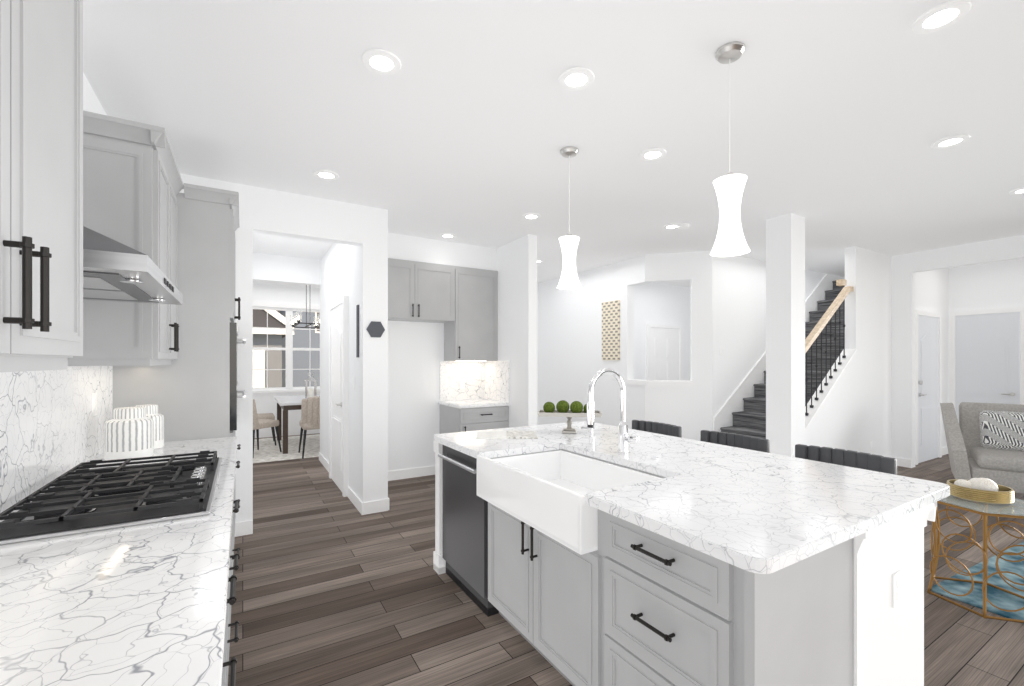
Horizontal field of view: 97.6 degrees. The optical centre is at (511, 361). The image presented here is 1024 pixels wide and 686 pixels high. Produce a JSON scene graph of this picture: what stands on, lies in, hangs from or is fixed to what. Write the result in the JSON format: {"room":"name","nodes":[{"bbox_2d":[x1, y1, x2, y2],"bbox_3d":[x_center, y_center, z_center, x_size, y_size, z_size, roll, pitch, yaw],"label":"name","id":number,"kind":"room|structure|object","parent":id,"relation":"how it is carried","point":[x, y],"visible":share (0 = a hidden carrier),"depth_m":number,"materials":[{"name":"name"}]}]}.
{"room":"kitchen","nodes":[
{"label":"kitchen","id":0,"kind":"room"},
{"bbox_2d":[83,72,1023,522],"bbox_3d":[1.669,-0.015,4.794,11.040,2.850,12.740,0,0,-31],"label":"wall","id":1,"kind":"structure","parent":0,"point":[549,340],"depth_m":5.83,"materials":[{"name":"white paint"}]},
{"bbox_2d":[0,0,39,363],"bbox_3d":[-0.895,-0.535,0.495,0.333,1.050,0.564,0,0,-31],"label":"upper cabinet","id":2,"kind":"object","parent":1,"relation":"attached to","point":[19,19],"depth_m":0.81,"materials":[{"name":"grey wood"}]},
{"bbox_2d":[0,366,111,512],"bbox_3d":[-1.159,0.258,0.632,0.020,0.472,4.678,0,0,-31],"label":"backsplash","id":3,"kind":"structure","parent":1,"relation":"attached to","point":[52,421],"depth_m":1.76,"materials":[{"name":"white stone"}]},
{"bbox_2d":[40,0,95,363],"bbox_3d":[-1.119,-0.535,0.869,0.333,1.050,0.457,0,0,-31],"label":"upper cabinet","id":4,"kind":"object","parent":1,"relation":"attached to","point":[70,167],"depth_m":1.03,"materials":[{"name":"grey wood"}]},
{"bbox_2d":[83,226,182,304],"bbox_3d":[-1.518,-0.686,1.631,0.435,0.848,0.920,0,0,-31],"label":"range hood","id":5,"kind":"object","parent":1,"relation":"attached to","point":[113,270],"visible":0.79,"depth_m":1.42,"materials":[{"name":"silver metal"}]},
{"bbox_2d":[96,124,179,363],"bbox_3d":[-2.030,-0.535,2.385,0.333,1.050,0.780,0,0,-31],"label":"upper cabinet","id":6,"kind":"object","parent":1,"relation":"attached to","point":[137,186],"depth_m":2.10,"materials":[{"name":"grey wood"}]},
{"bbox_2d":[253,302,319,392],"bbox_3d":[-4.248,-0.240,8.545,4.120,1.720,0.125,0,0,-31],"label":"window","id":7,"kind":"structure","parent":1,"relation":"in","point":[289,309],"depth_m":8.54,"materials":[{"name":"white wood"}]},
{"bbox_2d":[329,295,348,496],"bbox_3d":[-1.987,0.360,5.059,0.093,2.100,0.920,0,0,-31],"label":"pantry door","id":8,"kind":"structure","parent":1,"relation":"in","point":[339,391],"depth_m":4.89,"materials":[{"name":"white wood"}]},
{"bbox_2d":[356,305,358,356],"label":"wall art","id":9,"kind":"object","parent":1,"relation":"attached to","point":[357,306],"depth_m":4.26,"materials":[{"name":"black plastic"}]},
{"bbox_2d":[367,321,384,336],"bbox_3d":[-1.273,-0.300,4.186,0.170,0.147,0.011,0,0,-31],"label":"plaque","id":10,"kind":"object","parent":1,"relation":"attached to","point":[375,329],"visible":1,"depth_m":4.18,"materials":[{"name":"grey stone"}]},
{"bbox_2d":[388,258,419,321],"bbox_3d":[-1.391,-0.815,5.139,0.529,0.661,0.353,0,0,-31],"label":"upper cabinet","id":11,"kind":"object","parent":1,"relation":"attached to","point":[403,275],"depth_m":5.05,"materials":[{"name":"grey wood"}]},
{"bbox_2d":[420,262,455,322],"bbox_3d":[-0.998,-0.815,5.376,0.534,0.661,0.353,0,0,-31],"label":"upper cabinet","id":12,"kind":"object","parent":1,"relation":"attached to","point":[437,281],"depth_m":5.26,"materials":[{"name":"grey wood"}]},
{"bbox_2d":[440,362,483,401],"bbox_3d":[-0.629,0.242,5.792,0.648,0.504,0.020,0,0,-31],"label":"backsplash","id":13,"kind":"structure","parent":1,"relation":"attached to","point":[458,380],"depth_m":5.76,"materials":[{"name":"white stone"}]},
{"bbox_2d":[440,266,499,361],"bbox_3d":[-0.534,-0.577,5.654,0.627,1.136,0.353,0,0,-31],"label":"upper cabinet","id":14,"kind":"object","parent":1,"relation":"attached to","point":[460,303],"depth_m":5.52,"materials":[{"name":"grey wood"}]},
{"bbox_2d":[484,362,509,401],"bbox_3d":[-0.194,0.242,5.681,0.018,0.504,0.618,0,0,-31],"label":"backsplash","id":15,"kind":"structure","parent":1,"relation":"attached to","point":[496,374],"depth_m":5.64,"materials":[{"name":"white stone"}]},
{"bbox_2d":[235,274,947,536],"bbox_3d":[1.797,-0.247,5.980,9.360,3.314,5.500,0,0,-31],"label":"baseboard","id":16,"kind":"structure","parent":1,"relation":"attached to","point":[723,416],"depth_m":5.87,"materials":[{"name":"white wood"}]},
{"bbox_2d":[602,300,619,359],"bbox_3d":[1.458,-0.455,6.616,0.024,0.870,0.360,0,0,-31],"label":"canvas art","id":17,"kind":"object","parent":1,"relation":"attached to","point":[610,330],"visible":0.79,"depth_m":6.58},
{"bbox_2d":[646,323,682,379],"bbox_3d":[2.849,0.360,8.306,0.940,2.100,0.093,0,0,-31],"label":"door","id":18,"kind":"structure","parent":1,"relation":"in","point":[664,351],"depth_m":8.31,"materials":[{"name":"white wood"}]},
{"bbox_2d":[915,310,941,464],"bbox_3d":[5.928,0.350,6.365,0.960,2.120,0.093,0,0,-31],"label":"entry door","id":19,"kind":"structure","parent":1,"relation":"in","point":[928,383],"depth_m":6.35,"materials":[{"name":"white paint"}]},
{"bbox_2d":[949,307,1023,421],"bbox_3d":[6.885,0.325,6.505,0.093,2.170,0.800,0,0,-31],"label":"closet door","id":20,"kind":"structure","parent":1,"relation":"in","point":[986,355],"depth_m":6.50,"materials":[{"name":"white paint"}]},
{"bbox_2d":[83,0,1023,287],"bbox_3d":[1.682,-1.470,4.802,11.070,0.060,12.740,0,0,-31],"label":"ceiling","id":21,"kind":"structure","parent":0,"point":[469,120],"depth_m":2.59,"materials":[{"name":"white paint"}]},
{"bbox_2d":[290,285,319,327],"bbox_3d":[-3.461,-1.020,7.604,0.470,0.837,1.050,0,0,-31],"label":"chandelier","id":22,"kind":"object","parent":21,"relation":"hanging from","point":[295,323],"visible":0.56,"depth_m":7.73,"materials":[{"name":"black metal"}]},
{"bbox_2d":[313,169,338,179],"bbox_3d":[-1.403,-1.425,3.384,0.176,0.029,0.190,0,0,-31],"label":"recessed light","id":23,"kind":"object","parent":21,"relation":"in","point":[323,174],"depth_m":3.42,"materials":[{"name":"white plastic"}]},
{"bbox_2d":[362,49,400,74],"bbox_3d":[-0.614,-1.425,2.113,0.178,0.029,0.183,0,0,-31],"label":"recessed light","id":24,"kind":"object","parent":21,"relation":"in","point":[379,61],"depth_m":2.13,"materials":[{"name":"white plastic"}]},
{"bbox_2d":[557,146,581,289],"bbox_3d":[0.391,-0.972,3.058,0.168,0.934,0.168,0,0,-31],"label":"pendant light","id":25,"kind":"object","parent":21,"relation":"hanging from","point":[569,279],"visible":1,"depth_m":3.02,"materials":[{"name":"white glass"}]},
{"bbox_2d":[558,67,594,89],"bbox_3d":[0.321,-1.425,2.236,0.181,0.029,0.182,0,0,-31],"label":"recessed light","id":26,"kind":"object","parent":21,"relation":"in","point":[576,78],"depth_m":2.26,"materials":[{"name":"white plastic"}]},
{"bbox_2d":[639,148,666,160],"bbox_3d":[0.957,-1.425,3.049,0.180,0.029,0.180,0,0,-31],"label":"recessed light","id":27,"kind":"object","parent":21,"relation":"in","point":[651,154],"depth_m":3.09,"materials":[{"name":"white plastic"}]},
{"bbox_2d":[663,223,689,228],"bbox_3d":[1.726,-1.425,4.675,0.285,0.029,0.238,0,0,-31],"label":"recessed light","id":28,"kind":"object","parent":21,"relation":"in","point":[669,226],"depth_m":4.71,"materials":[{"name":"white plastic"}]},
{"bbox_2d":[710,42,749,256],"bbox_3d":[1.010,-0.972,2.077,0.168,0.934,0.168,0,0,-31],"label":"pendant light","id":29,"kind":"object","parent":21,"relation":"hanging from","point":[730,238],"visible":1,"depth_m":2.04,"materials":[{"name":"white glass"}]},
{"bbox_2d":[911,0,971,33],"bbox_3d":[1.757,-1.425,1.836,0.182,0.029,0.177,0,0,-31],"label":"recessed light","id":30,"kind":"object","parent":21,"relation":"in","point":[934,19],"depth_m":1.86,"materials":[{"name":"white plastic"}]},
{"bbox_2d":[931,134,970,148],"bbox_3d":[2.811,-1.425,2.872,0.196,0.029,0.177,0,0,-31],"label":"recessed light","id":31,"kind":"object","parent":21,"relation":"in","point":[950,141],"depth_m":2.91,"materials":[{"name":"white"}]},
{"bbox_2d":[228,433,1023,685],"bbox_3d":[1.682,1.440,4.802,11.070,0.060,12.740,0,0,-31],"label":"floor","id":32,"kind":"structure","parent":0,"point":[334,587],"depth_m":2.57,"materials":[{"name":"brown wood"}]},
{"bbox_2d":[113,183,245,539],"bbox_3d":[-2.259,0.151,3.121,0.699,2.518,0.815,0,0,-31],"label":"tall cabinet","id":33,"kind":"object","parent":32,"relation":"on","point":[191,391],"visible":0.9,"depth_m":2.87,"materials":[{"name":"grey wood"}]},
{"bbox_2d":[224,650,227,685],"bbox_3d":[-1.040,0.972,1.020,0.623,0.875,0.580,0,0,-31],"label":"base cabinet","id":34,"kind":"object","parent":32,"relation":"on","point":[225,651],"depth_m":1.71,"materials":[{"name":"grey wood"}]},
{"bbox_2d":[228,582,231,685],"bbox_3d":[-1.452,0.972,1.706,0.623,0.875,1.020,0,0,-31],"label":"base cabinet","id":35,"kind":"object","parent":32,"relation":"on","point":[229,583],"depth_m":1.85,"materials":[{"name":"grey wood"}]},
{"bbox_2d":[0,436,237,685],"bbox_3d":[-0.890,0.514,0.794,0.648,0.039,4.678,0,0,-31],"label":"countertop","id":36,"kind":"structure","parent":35,"relation":"on","point":[143,604],"depth_m":0.93,"materials":[{"name":"white stone"}]},
{"bbox_2d":[0,450,221,544],"bbox_3d":[-1.449,0.467,1.713,0.540,0.055,0.950,0,0,-31],"label":"cooktop","id":37,"kind":"object","parent":36,"relation":"in","point":[83,498],"visible":1,"depth_m":1.50,"materials":[{"name":"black metal"}]},
{"bbox_2d":[105,407,153,459],"bbox_3d":[-1.974,0.366,2.314,0.194,0.255,0.194,0,0,-31],"label":"canister","id":38,"kind":"object","parent":36,"relation":"on","point":[129,432],"visible":1,"depth_m":2.25,"materials":[{"name":"white ceramic"}]},
{"bbox_2d":[135,404,163,448],"bbox_3d":[-2.087,0.371,2.561,0.156,0.245,0.156,0,0,-31],"label":"canister","id":39,"kind":"object","parent":36,"relation":"on","point":[154,414],"visible":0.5,"depth_m":2.55,"materials":[{"name":"white ceramic"}]},
{"bbox_2d":[232,514,235,629],"bbox_3d":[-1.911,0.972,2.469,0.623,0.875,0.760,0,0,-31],"label":"base cabinet","id":40,"kind":"object","parent":32,"relation":"on","point":[233,556],"depth_m":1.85,"materials":[{"name":"grey wood"}]},
{"bbox_2d":[253,434,319,462],"bbox_3d":[-3.465,1.403,7.514,3.200,0.011,2.150,0,0,-31],"label":"dining rug","id":41,"kind":"object","parent":32,"relation":"on","point":[268,451],"visible":0.17,"depth_m":7.12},
{"bbox_2d":[257,413,275,445],"bbox_3d":[-4.291,0.948,7.513,0.580,0.897,0.509,0,0,-31],"label":"dining chair","id":42,"kind":"object","parent":41,"relation":"on","point":[266,416],"visible":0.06,"depth_m":7.44,"materials":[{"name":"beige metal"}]},
{"bbox_2d":[253,399,281,456],"bbox_3d":[-3.891,0.948,6.741,0.509,0.897,0.580,0,0,21],"label":"dining chair","id":43,"kind":"object","parent":41,"relation":"on","point":[258,424],"visible":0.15,"depth_m":6.69,"materials":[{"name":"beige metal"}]},
{"bbox_2d":[274,395,319,453],"bbox_3d":[-3.461,1.012,7.604,0.940,0.773,1.500,0,0,-31],"label":"dining table","id":44,"kind":"object","parent":41,"relation":"on","point":[285,403],"visible":0.44,"depth_m":6.87,"materials":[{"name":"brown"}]},
{"bbox_2d":[305,372,316,398],"bbox_3d":[-3.383,0.397,7.534,0.170,0.454,0.170,0,0,-31],"label":"lantern","id":45,"kind":"object","parent":44,"relation":"on","point":[310,378],"visible":0.9,"depth_m":7.51,"materials":[{"name":"silver metal"}]},
{"bbox_2d":[298,396,319,457],"bbox_3d":[-2.915,0.948,6.754,0.509,0.897,0.580,0,0,-31],"label":"dining chair","id":46,"kind":"object","parent":41,"relation":"on","point":[310,413],"visible":0.42,"depth_m":6.49,"materials":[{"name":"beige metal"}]},
{"bbox_2d":[440,406,508,433],"bbox_3d":[-0.471,0.973,5.529,0.648,0.875,0.633,0,0,-31],"label":"base cabinet","id":47,"kind":"object","parent":32,"relation":"on","point":[469,418],"depth_m":5.27,"materials":[{"name":"grey wood"}]},
{"bbox_2d":[438,398,509,409],"bbox_3d":[-0.477,0.514,5.520,0.668,0.038,0.643,0,0,-31],"label":"countertop","id":48,"kind":"structure","parent":47,"relation":"on","point":[463,401],"depth_m":5.42,"materials":[{"name":"white stone"}]},
{"bbox_2d":[632,420,681,437],"bbox_3d":[0.960,0.943,3.377,0.469,0.936,0.466,0,0,-31],"label":"bar stool","id":49,"kind":"object","parent":32,"relation":"on","point":[660,428],"visible":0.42,"depth_m":3.47,"materials":[{"name":"grey leather"}]},
{"bbox_2d":[433,440,936,685],"bbox_3d":[0.541,0.973,2.378,1.202,0.875,2.250,0,0,-31],"label":"kitchen island","id":50,"kind":"object","parent":32,"relation":"on","point":[626,603],"visible":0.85,"depth_m":1.53,"materials":[{"name":"white"}]},
{"bbox_2d":[434,421,949,573],"bbox_3d":[0.615,0.514,2.423,1.350,0.038,2.260,0,0,-31],"label":"island countertop","id":51,"kind":"structure","parent":50,"relation":"on","point":[758,512],"depth_m":1.68,"materials":[{"name":"stone"}]},
{"bbox_2d":[475,430,537,438],"bbox_3d":[-0.036,0.487,3.011,0.400,0.014,0.280,0,0,-1],"label":"open book","id":52,"kind":"object","parent":51,"relation":"on","point":[509,434],"visible":1,"depth_m":2.97,"materials":[{"name":"white paper"}]},
{"bbox_2d":[477,450,661,554],"bbox_3d":[0.278,0.616,2.197,0.576,0.219,0.876,0,0,-31],"label":"sink","id":53,"kind":"object","parent":51,"relation":"in","point":[544,493],"visible":0.77,"depth_m":2.14,"materials":[{"name":"white ceramic"}]},
{"bbox_2d":[538,410,601,433],"bbox_3d":[0.399,0.421,3.122,0.430,0.146,0.180,0,0,7],"label":"tray","id":54,"kind":"object","parent":51,"relation":"on","point":[569,415],"visible":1,"depth_m":3.06,"materials":[{"name":"white ceramic"}]},
{"bbox_2d":[543,400,586,412],"bbox_3d":[0.396,0.318,3.128,0.353,0.094,0.106,0,0,10],"label":"moss balls","id":55,"kind":"object","parent":54,"relation":"on","point":[562,406],"visible":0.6,"depth_m":3.10},
{"bbox_2d":[587,368,638,452],"bbox_3d":[0.530,0.265,2.349,0.280,0.458,0.140,0,0,-31],"label":"faucet","id":56,"kind":"object","parent":51,"relation":"on","point":[624,438],"visible":1,"depth_m":2.41,"materials":[{"name":"silver metal"}]},
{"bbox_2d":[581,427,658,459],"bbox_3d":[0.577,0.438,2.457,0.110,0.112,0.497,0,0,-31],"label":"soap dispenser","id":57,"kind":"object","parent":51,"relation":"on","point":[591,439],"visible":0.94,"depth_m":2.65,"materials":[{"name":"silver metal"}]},
{"bbox_2d":[700,430,769,452],"bbox_3d":[1.289,0.943,2.828,0.469,0.936,0.466,0,0,-31],"label":"bar stool","id":58,"kind":"object","parent":32,"relation":"on","point":[742,441],"visible":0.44,"depth_m":2.92,"materials":[{"name":"grey leather"}]},
{"bbox_2d":[720,280,844,438],"bbox_3d":[4.261,0.037,6.253,4.043,2.745,0.921,0,0,-31],"label":"staircase","id":59,"kind":"structure","parent":32,"relation":"on","point":[750,420],"depth_m":6.08,"materials":[{"name":"wood"},{"name":"metal"}]},
{"bbox_2d":[805,279,852,415],"bbox_3d":[3.530,0.009,5.201,1.690,2.031,0.070,0,0,-31],"label":"stair railing","id":60,"kind":"object","parent":59,"relation":"attached to","point":[815,332],"visible":0.6,"depth_m":5.32,"materials":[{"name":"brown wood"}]},
{"bbox_2d":[766,213,804,456],"bbox_3d":[2.757,-0.015,4.518,0.260,2.850,0.245,0,0,-31],"label":"column","id":61,"kind":"structure","parent":32,"relation":"on","point":[785,334],"depth_m":4.43,"materials":[{"name":"white paint"}]},
{"bbox_2d":[795,444,896,474],"bbox_3d":[1.609,0.943,2.296,0.469,0.936,0.466,0,0,-31],"label":"bar stool","id":62,"kind":"object","parent":32,"relation":"on","point":[863,460],"visible":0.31,"depth_m":2.38,"materials":[{"name":"grey leather"}]},
{"bbox_2d":[931,541,1023,623],"bbox_3d":[4.533,1.403,2.422,3.200,0.012,2.400,0,0,-27],"label":"living room rug","id":63,"kind":"object","parent":32,"relation":"on","point":[1001,599],"visible":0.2,"depth_m":2.77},
{"bbox_2d":[927,495,1023,622],"bbox_3d":[2.766,1.105,2.619,0.542,0.582,0.528,0,0,-31],"label":"side table","id":64,"kind":"object","parent":63,"relation":"on","point":[936,544],"visible":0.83,"depth_m":2.57,"materials":[{"name":"gold metal"}]},
{"bbox_2d":[946,479,1014,503],"bbox_3d":[2.768,0.773,2.655,0.280,0.080,0.280,0,0,-31],"label":"brass bowl","id":65,"kind":"object","parent":64,"relation":"on","point":[1003,495],"visible":0.79,"depth_m":2.56,"materials":[{"name":"gold metal"}]},
{"bbox_2d":[954,478,997,490],"bbox_3d":[2.769,0.734,2.667,0.193,0.112,0.187,0,0,-31],"label":"decorative balls","id":66,"kind":"object","parent":65,"relation":"in","point":[987,484],"visible":0.62,"depth_m":2.60},
{"bbox_2d":[940,402,1023,493],"bbox_3d":[5.132,0.927,4.594,1.039,0.938,0.975,0,0,41],"label":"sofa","id":67,"kind":"object","parent":63,"relation":"on","point":[984,440],"visible":0.98,"depth_m":4.68,"materials":[{"name":"grey fabric"}]},
{"label":"outside","id":68,"kind":"structure","parent":0,"visible":0},
{"bbox_2d":[253,309,319,387],"bbox_3d":[-16.238,-2.720,36.733,70.000,9.460,60.300,0,0,-31],"label":"houses","id":69,"kind":"structure","parent":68,"point":[301,339],"depth_m":13.34,"materials":[{"name":"grey"}]}
]}

